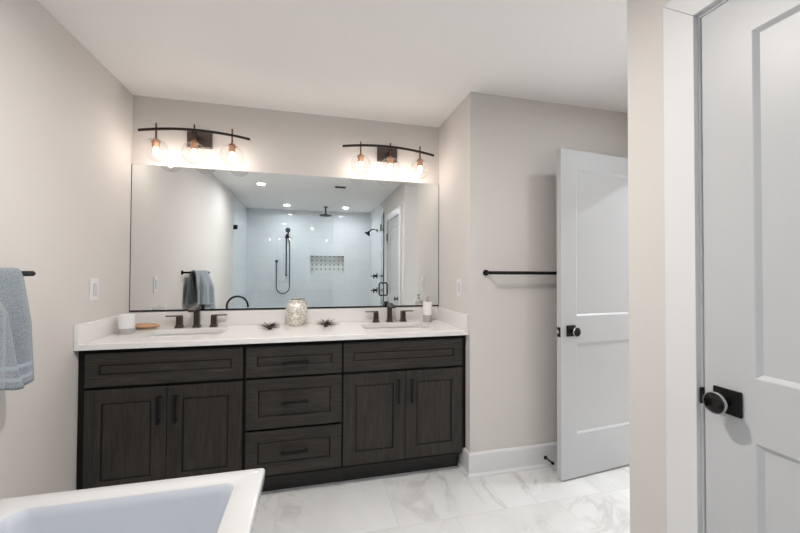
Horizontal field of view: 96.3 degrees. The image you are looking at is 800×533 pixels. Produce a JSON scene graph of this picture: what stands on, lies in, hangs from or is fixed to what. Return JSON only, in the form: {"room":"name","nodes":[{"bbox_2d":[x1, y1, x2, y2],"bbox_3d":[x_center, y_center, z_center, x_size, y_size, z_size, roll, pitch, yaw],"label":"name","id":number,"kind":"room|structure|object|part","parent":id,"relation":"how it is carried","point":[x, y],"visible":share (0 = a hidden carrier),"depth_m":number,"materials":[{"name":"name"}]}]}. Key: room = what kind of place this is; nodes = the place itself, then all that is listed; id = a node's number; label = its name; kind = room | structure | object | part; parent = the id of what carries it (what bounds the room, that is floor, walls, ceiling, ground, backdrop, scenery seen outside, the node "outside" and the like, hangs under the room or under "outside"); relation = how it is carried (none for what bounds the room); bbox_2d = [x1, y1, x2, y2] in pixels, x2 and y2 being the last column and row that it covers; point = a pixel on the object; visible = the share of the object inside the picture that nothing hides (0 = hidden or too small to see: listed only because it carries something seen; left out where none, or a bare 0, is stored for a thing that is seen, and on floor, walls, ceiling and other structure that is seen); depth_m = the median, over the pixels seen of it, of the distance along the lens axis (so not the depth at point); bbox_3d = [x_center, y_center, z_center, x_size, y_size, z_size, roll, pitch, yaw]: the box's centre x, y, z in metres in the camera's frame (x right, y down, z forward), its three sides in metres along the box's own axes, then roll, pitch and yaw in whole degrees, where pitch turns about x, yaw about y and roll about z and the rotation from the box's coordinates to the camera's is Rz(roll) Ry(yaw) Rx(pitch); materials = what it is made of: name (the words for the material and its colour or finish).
{"room":"bathroom","nodes":[
{"label":"bathroom","id":0,"kind":"room"},
{"bbox_2d":[0,0,132,498],"bbox_3d":[-1.445,0.068,0.797,0.120,2.440,3.140,0,-1,-14],"label":"wall","id":1,"kind":"structure","parent":0,"point":[66,122],"depth_m":1.65,"materials":[{"name":"grey paint"}]},
{"bbox_2d":[21,271,35,275],"bbox_3d":[-1.420,0.023,1.117,0.080,0.038,0.646,0,-1,-14],"label":"towel bar","id":2,"kind":"object","parent":1,"relation":"attached to","point":[25,273],"visible":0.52,"depth_m":1.40,"materials":[{"name":"black metal"}]},
{"bbox_2d":[0,267,33,390],"bbox_3d":[-1.367,0.220,1.136,0.142,0.438,0.544,0,-1,-14],"label":"hand towel","id":3,"kind":"object","parent":2,"relation":"hanging from","point":[16,341],"visible":1,"depth_m":1.29,"materials":[{"name":"grey fabric"}]},
{"bbox_2d":[89,278,98,300],"bbox_3d":[-1.661,0.124,1.947,0.010,0.120,0.074,0,-1,-14],"label":"light switch","id":4,"kind":"object","parent":1,"relation":"attached to","point":[94,282],"visible":1,"depth_m":1.94,"materials":[{"name":"white plastic"}]},
{"bbox_2d":[132,95,438,311],"bbox_3d":[-0.800,0.100,2.633,2.248,2.440,0.120,0,-1,-14],"label":"wall","id":5,"kind":"structure","parent":0,"point":[281,142],"depth_m":2.57,"materials":[{"name":"grey paint"}]},
{"bbox_2d":[138,123,249,166],"bbox_3d":[-1.331,-0.791,2.349,0.655,0.259,0.202,0,-1,-14],"label":"vanity light","id":6,"kind":"object","parent":5,"relation":"attached to","point":[196,138],"visible":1,"depth_m":2.35,"materials":[{"name":"black metal"}]},
{"bbox_2d":[151,138,160,148],"bbox_3d":[-1.545,-0.781,2.268,0.050,0.061,0.050,0,-1,-14],"label":"socket","id":7,"kind":"object","parent":6,"relation":"attached to","point":[156,142],"depth_m":2.25,"materials":[{"name":"orange metal"}]},
{"bbox_3d":[-1.546,-0.723,2.267,0.030,0.053,0.030,0,-1,-14],"label":"light bulb","id":8,"kind":"part","parent":6,"relation":"part of","materials":[{"name":"white glass"}]},
{"bbox_3d":[-1.334,-0.730,2.319,0.030,0.053,0.030,0,-1,-14],"label":"light bulb","id":9,"kind":"part","parent":6,"relation":"part of","materials":[{"name":"white glass"}]},
{"bbox_2d":[190,140,198,149],"bbox_3d":[-1.334,-0.788,2.320,0.050,0.061,0.050,0,-1,-14],"label":"socket","id":10,"kind":"object","parent":6,"relation":"attached to","point":[194,144],"depth_m":2.30,"materials":[{"name":"orange metal"}]},
{"bbox_3d":[-1.347,-0.866,2.376,0.024,0.016,0.102,0,-1,-14],"label":"support arm","id":11,"kind":"part","parent":6,"relation":"part of","materials":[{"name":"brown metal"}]},
{"bbox_3d":[-1.362,-0.861,2.436,0.155,0.110,0.022,0,-1,-14],"label":"plate","id":12,"kind":"part","parent":6,"relation":"part of","materials":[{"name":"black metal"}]},
{"bbox_2d":[228,143,235,152],"bbox_3d":[-1.113,-0.786,2.374,0.050,0.061,0.050,0,-1,-14],"label":"socket","id":13,"kind":"object","parent":6,"relation":"attached to","point":[231,146],"depth_m":2.36,"materials":[{"name":"orange metal"}]},
{"bbox_3d":[-1.113,-0.728,2.373,0.030,0.053,0.030,0,-1,-14],"label":"light bulb","id":14,"kind":"part","parent":6,"relation":"part of","materials":[{"name":"white glass"}]},
{"bbox_2d":[129,164,438,311],"bbox_3d":[-0.725,-0.179,2.588,2.126,0.967,0.010,0,-1,-14],"label":"wall mirror","id":15,"kind":"object","parent":5,"relation":"attached to","point":[210,239],"visible":0.91,"depth_m":2.55,"materials":[{"name":"silver mirror"}]},
{"bbox_2d":[130,306,437,326],"bbox_3d":[-0.726,0.358,2.575,2.127,0.100,0.020,0,-1,-14],"label":"backsplash","id":16,"kind":"structure","parent":5,"relation":"attached to","point":[233,317],"depth_m":2.52,"materials":[{"name":"white stone"}]},
{"bbox_2d":[342,142,433,177],"bbox_3d":[-0.083,-0.784,2.656,0.685,0.256,0.202,0,-1,-14],"label":"vanity light","id":17,"kind":"object","parent":5,"relation":"attached to","point":[385,153],"visible":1,"depth_m":2.66,"materials":[{"name":"black metal"}]},
{"bbox_2d":[357,154,363,162],"bbox_3d":[-0.283,-0.780,2.577,0.050,0.061,0.050,0,-1,-14],"label":"socket","id":18,"kind":"object","parent":17,"relation":"attached to","point":[360,157],"depth_m":2.56,"materials":[{"name":"orange metal"}]},
{"bbox_3d":[-0.099,-0.856,2.746,0.155,0.110,0.022,0,-1,-14],"label":"plate","id":19,"kind":"part","parent":17,"relation":"part of","materials":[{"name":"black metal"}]},
{"bbox_2d":[387,156,393,164],"bbox_3d":[-0.071,-0.780,2.629,0.050,0.061,0.050,0,-1,-14],"label":"socket","id":20,"kind":"object","parent":17,"relation":"attached to","point":[390,159],"depth_m":2.61,"materials":[{"name":"orange metal"}]},
{"bbox_2d":[417,158,422,166],"bbox_3d":[0.149,-0.780,2.683,0.050,0.061,0.050,0,-1,-14],"label":"socket","id":21,"kind":"object","parent":17,"relation":"attached to","point":[419,161],"depth_m":2.67,"materials":[{"name":"orange metal"}]},
{"bbox_2d":[38,0,627,126],"bbox_3d":[0.422,-1.186,0.666,3.663,0.080,4.560,0,-1,-14],"label":"ceiling","id":22,"kind":"structure","parent":0,"point":[413,62],"depth_m":1.88,"materials":[{"name":"white paint"}]},
{"bbox_2d":[253,461,629,532],"bbox_3d":[0.410,1.334,0.626,3.663,0.080,4.560,0,-1,-14],"label":"floor","id":23,"kind":"structure","parent":0,"point":[439,500],"depth_m":1.98,"materials":[{"name":"stone"}]},
{"bbox_2d":[0,468,264,532],"bbox_3d":[-0.680,0.995,0.454,0.775,0.582,1.517,0,-1,-14],"label":"bathtub","id":24,"kind":"object","parent":23,"relation":"on","point":[226,502],"visible":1,"depth_m":1.12,"materials":[{"name":"white ceramic"}]},
{"bbox_2d":[76,344,244,489],"bbox_3d":[-1.311,0.870,2.137,0.790,0.880,0.570,0,-1,-14],"label":"base cabinet","id":25,"kind":"object","parent":23,"relation":"on","point":[145,414],"visible":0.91,"depth_m":1.89,"materials":[{"name":"black wood"}]},
{"bbox_3d":[-1.422,0.902,1.861,0.370,0.537,0.019,0,-1,-14],"label":"cabinet door","id":26,"kind":"part","parent":25,"relation":"part of","materials":[{"name":"brown wood"}]},
{"bbox_3d":[-1.265,0.750,1.874,0.014,0.150,0.034,0,-1,-14],"label":"handle","id":27,"kind":"part","parent":25,"relation":"part of","materials":[{"name":"black metal"}]},
{"bbox_3d":[-1.238,0.534,1.911,0.744,0.170,0.019,0,-1,-14],"label":"false drawer","id":28,"kind":"part","parent":25,"relation":"part of","materials":[{"name":"brown wood"}]},
{"bbox_3d":[-1.189,0.751,1.892,0.014,0.150,0.034,0,-1,-14],"label":"handle","id":29,"kind":"part","parent":25,"relation":"part of","materials":[{"name":"black metal"}]},
{"bbox_3d":[-1.058,0.905,1.950,0.370,0.537,0.019,0,-1,-14],"label":"cabinet door","id":30,"kind":"part","parent":25,"relation":"part of","materials":[{"name":"brown wood"}]},
{"bbox_2d":[74,306,467,350],"bbox_3d":[-0.662,0.369,2.311,2.127,0.131,0.562,0,-1,-14],"label":"countertop","id":31,"kind":"structure","parent":25,"relation":"on","point":[238,326],"depth_m":2.29,"materials":[{"name":"white stone"}]},
{"bbox_2d":[118,314,135,334],"bbox_3d":[-1.617,0.340,2.118,0.085,0.113,0.085,0,-1,-14],"label":"tumbler","id":32,"kind":"object","parent":31,"relation":"on","point":[126,323],"visible":1,"depth_m":2.08,"materials":[{"name":"grey ceramic"}]},
{"bbox_2d":[135,323,159,329],"bbox_3d":[-1.619,0.379,2.265,0.180,0.039,0.076,0,-1,-14],"label":"brush","id":33,"kind":"object","parent":31,"relation":"on","point":[140,326],"visible":0.84,"depth_m":2.25,"materials":[{"name":"brown wood"}]},
{"bbox_2d":[149,333,220,336],"bbox_3d":[-1.302,0.506,2.164,0.470,0.150,0.306,0,-1,-14],"label":"undermount sink","id":34,"kind":"object","parent":31,"relation":"in","point":[199,334],"visible":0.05,"depth_m":2.29,"materials":[{"name":"white ceramic"}]},
{"bbox_2d":[165,306,226,327],"bbox_3d":[-1.330,0.330,2.318,0.366,0.142,0.150,0,-1,-14],"label":"faucet","id":35,"kind":"object","parent":31,"relation":"on","point":[196,309],"visible":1,"depth_m":2.35,"materials":[{"name":"black metal"}]},
{"bbox_3d":[-1.473,0.323,2.335,0.096,0.007,0.022,0,-1,-14],"label":"lever","id":36,"kind":"part","parent":35,"relation":"part of","materials":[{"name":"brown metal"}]},
{"bbox_3d":[-1.329,0.274,2.315,0.036,0.030,0.142,0,-1,-14],"label":"spout","id":37,"kind":"part","parent":35,"relation":"part of","materials":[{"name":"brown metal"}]},
{"bbox_3d":[-1.342,0.334,2.367,0.050,0.135,0.050,0,-1,-14],"label":"post","id":38,"kind":"part","parent":35,"relation":"part of","materials":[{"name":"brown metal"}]},
{"bbox_3d":[-1.211,0.325,2.399,0.096,0.007,0.022,0,-1,-14],"label":"lever","id":39,"kind":"part","parent":35,"relation":"part of","materials":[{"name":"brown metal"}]},
{"bbox_2d":[258,321,281,328],"bbox_3d":[-0.837,0.379,2.309,0.162,0.048,0.173,0,-1,-14],"label":"air plant","id":40,"kind":"object","parent":31,"relation":"on","point":[273,325],"visible":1,"depth_m":2.29,"materials":[{"name":"grey plant"}]},
{"bbox_2d":[285,300,306,325],"bbox_3d":[-0.717,0.321,2.480,0.146,0.170,0.146,0,-1,-14],"label":"glass vase","id":41,"kind":"object","parent":31,"relation":"on","point":[296,310],"visible":1,"depth_m":2.43,"materials":[{"name":"beige glass"}]},
{"bbox_2d":[313,318,338,326],"bbox_3d":[-0.496,0.378,2.430,0.196,0.057,0.187,0,-1,-14],"label":"air plant","id":42,"kind":"object","parent":31,"relation":"on","point":[327,323],"visible":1,"depth_m":2.42,"materials":[{"name":"grey plant"}]},
{"bbox_2d":[365,303,412,322],"bbox_3d":[-0.066,0.341,2.624,0.366,0.142,0.150,0,-1,-14],"label":"faucet","id":43,"kind":"object","parent":31,"relation":"on","point":[390,306],"visible":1,"depth_m":2.65,"materials":[{"name":"black metal"}]},
{"bbox_3d":[-0.078,0.345,2.673,0.050,0.135,0.050,0,-1,-14],"label":"post","id":44,"kind":"part","parent":43,"relation":"part of","materials":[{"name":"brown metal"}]},
{"bbox_3d":[-0.065,0.285,2.621,0.036,0.030,0.142,0,-1,-14],"label":"spout","id":45,"kind":"part","parent":43,"relation":"part of","materials":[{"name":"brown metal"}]},
{"bbox_2d":[364,326,421,329],"bbox_3d":[-0.040,0.517,2.474,0.476,0.150,0.306,0,-1,-14],"label":"undermount sink","id":46,"kind":"object","parent":31,"relation":"in","point":[411,326],"visible":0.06,"depth_m":2.62,"materials":[{"name":"white ceramic"}]},
{"bbox_2d":[423,296,431,321],"bbox_3d":[0.206,0.318,2.689,0.069,0.192,0.069,0,-1,-14],"label":"soap dispenser","id":47,"kind":"object","parent":31,"relation":"on","point":[427,306],"visible":1,"depth_m":2.66,"materials":[{"name":"grey"}]},
{"bbox_2d":[423,302,431,314],"bbox_3d":[0.206,0.313,2.689,0.069,0.098,0.069,0,-1,-14],"label":"label","id":48,"kind":"object","parent":47,"relation":"on","point":[427,306],"depth_m":2.66,"materials":[{"name":"white"}]},
{"bbox_2d":[244,340,342,491],"bbox_3d":[-0.664,0.876,2.296,0.542,0.880,0.570,0,-1,-14],"label":"base cabinet","id":49,"kind":"object","parent":23,"relation":"on","point":[293,408],"visible":0.98,"depth_m":2.06,"materials":[{"name":"black wood"}]},
{"bbox_3d":[-0.606,1.053,2.058,0.528,0.248,0.019,0,-1,-14],"label":"drawer","id":50,"kind":"part","parent":49,"relation":"part of","materials":[{"name":"brown wood"}]},
{"bbox_3d":[-0.604,0.777,2.063,0.528,0.277,0.019,0,-1,-14],"label":"drawer","id":51,"kind":"part","parent":49,"relation":"part of","materials":[{"name":"brown wood"}]},
{"bbox_3d":[-0.599,1.050,2.033,0.150,0.014,0.034,0,-1,-14],"label":"handle","id":52,"kind":"part","parent":49,"relation":"part of","materials":[{"name":"black metal"}]},
{"bbox_3d":[-0.603,0.540,2.067,0.528,0.169,0.019,0,-1,-14],"label":"drawer","id":53,"kind":"part","parent":49,"relation":"part of","materials":[{"name":"brown wood"}]},
{"bbox_3d":[-0.598,0.769,2.037,0.150,0.014,0.034,0,-1,-14],"label":"handle","id":54,"kind":"part","parent":49,"relation":"part of","materials":[{"name":"black metal"}]},
{"bbox_3d":[-0.597,0.540,2.041,0.150,0.014,0.034,0,-1,-14],"label":"handle","id":55,"kind":"part","parent":49,"relation":"part of","materials":[{"name":"black metal"}]},
{"bbox_2d":[341,335,465,480],"bbox_3d":[-0.015,0.881,2.455,0.794,0.880,0.570,0,-1,-14],"label":"base cabinet","id":56,"kind":"object","parent":23,"relation":"on","point":[403,399],"visible":0.98,"depth_m":2.21,"materials":[{"name":"black wood"}]},
{"bbox_3d":[-0.154,0.913,2.171,0.376,0.537,0.019,0,-1,-14],"label":"cabinet door","id":57,"kind":"part","parent":56,"relation":"part of","materials":[{"name":"brown wood"}]},
{"bbox_3d":[-0.008,0.761,2.182,0.014,0.150,0.034,0,-1,-14],"label":"handle","id":58,"kind":"part","parent":56,"relation":"part of","materials":[{"name":"black metal"}]},
{"bbox_3d":[0.032,0.545,2.223,0.756,0.170,0.019,0,-1,-14],"label":"false drawer","id":59,"kind":"part","parent":56,"relation":"part of","materials":[{"name":"brown wood"}]},
{"bbox_3d":[0.072,0.762,2.202,0.014,0.150,0.034,0,-1,-14],"label":"handle","id":60,"kind":"part","parent":56,"relation":"part of","materials":[{"name":"black metal"}]},
{"bbox_3d":[0.215,0.916,2.262,0.376,0.537,0.019,0,-1,-14],"label":"cabinet door","id":61,"kind":"part","parent":56,"relation":"part of","materials":[{"name":"brown wood"}]},
{"bbox_2d":[438,92,627,460],"bbox_3d":[1.048,0.111,2.784,1.415,2.440,0.707,0,-1,-14],"label":"wall","id":62,"kind":"structure","parent":0,"point":[498,157],"depth_m":2.36,"materials":[{"name":"grey paint"}]},
{"bbox_2d":[457,278,461,296],"bbox_3d":[0.401,0.142,2.433,0.010,0.120,0.074,0,-1,-14],"label":"light switch","id":63,"kind":"object","parent":62,"relation":"attached to","point":[459,281],"visible":1,"depth_m":2.42,"materials":[{"name":"white plastic"}]},
{"bbox_2d":[458,442,556,478],"bbox_3d":[1.043,1.252,2.460,1.321,0.148,0.165,0,-1,-14],"label":"baseboard","id":64,"kind":"structure","parent":62,"relation":"attached to","point":[478,464],"depth_m":2.31,"materials":[{"name":"white paint"}]},
{"bbox_2d":[483,270,556,275],"bbox_3d":[0.849,0.042,2.333,0.636,0.038,0.075,0,-1,-14],"label":"towel bar","id":65,"kind":"object","parent":62,"relation":"attached to","point":[485,272],"visible":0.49,"depth_m":2.29,"materials":[{"name":"black metal"}]},
{"bbox_3d":[0.856,0.042,2.307,0.622,0.021,0.021,0,-1,-14],"label":"rail","id":66,"kind":"part","parent":65,"relation":"part of","materials":[{"name":"black metal"}]},
{"bbox_2d":[544,455,554,464],"bbox_3d":[0.971,1.262,2.327,0.026,0.026,0.082,0,-1,-14],"label":"door stop","id":67,"kind":"object","parent":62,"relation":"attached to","point":[545,456],"visible":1,"depth_m":2.33,"materials":[{"name":"black metal"}]},
{"bbox_2d":[627,0,671,532],"bbox_3d":[1.066,0.076,0.575,0.120,2.440,1.513,0,-1,-14],"label":"wall","id":68,"kind":"structure","parent":0,"point":[645,63],"depth_m":1.23,"materials":[{"name":"grey paint"}]},
{"bbox_2d":[663,0,721,532],"bbox_3d":[0.971,0.225,0.669,0.018,2.144,0.976,0,-1,-14],"label":"trim","id":69,"kind":"structure","parent":68,"relation":"attached to","point":[680,19],"depth_m":1.09,"materials":[{"name":"white paint"}]},
{"bbox_2d":[697,0,728,532],"bbox_3d":[1.033,0.270,0.684,0.130,2.056,0.822,0,-1,-14],"label":"trim","id":70,"kind":"structure","parent":68,"relation":"attached to","point":[700,119],"depth_m":1.05,"materials":[{"name":"white paint"}]},
{"bbox_3d":[0.891,0.376,1.049,0.030,0.047,0.004,0,-1,-14],"label":"strike plate","id":71,"kind":"part","parent":70,"relation":"part of","materials":[{"name":"black metal"}]},
{"bbox_2d":[702,0,799,532],"bbox_3d":[0.969,0.272,0.666,0.098,2.030,0.776,0,-1,-14],"label":"door","id":72,"kind":"structure","parent":68,"relation":"in","point":[751,48],"depth_m":0.94,"materials":[{"name":"grey paint"}]},
{"bbox_3d":[0.870,0.371,0.977,0.055,0.057,0.057,0,-1,-14],"label":"knob","id":73,"kind":"part","parent":72,"relation":"part of","materials":[{"name":"black metal"}]},
{"bbox_3d":[0.900,0.371,0.984,0.009,0.069,0.069,0,-1,-14],"label":"rose plate","id":74,"kind":"part","parent":72,"relation":"part of","materials":[{"name":"black metal"}]},
{"bbox_3d":[1.900,0.103,2.032,0.120,2.440,1.160,0,-1,-14],"label":"wall","id":75,"kind":"structure","parent":0,"visible":0},
{"bbox_2d":[556,148,629,480],"bbox_3d":[1.342,0.292,2.349,0.781,2.047,0.161,1,-1,-20],"label":"door","id":76,"kind":"structure","parent":75,"relation":"in","point":[593,436],"depth_m":2.30,"materials":[{"name":"grey paint"}]},
{"bbox_3d":[1.063,0.399,2.224,0.069,0.069,0.009,1,-1,-20],"label":"rose plate","id":77,"kind":"part","parent":76,"relation":"part of","materials":[{"name":"black metal"}]},
{"bbox_3d":[1.073,0.399,2.194,0.057,0.057,0.055,1,-1,-20],"label":"knob","id":78,"kind":"part","parent":76,"relation":"part of","materials":[{"name":"black metal"}]}
]}

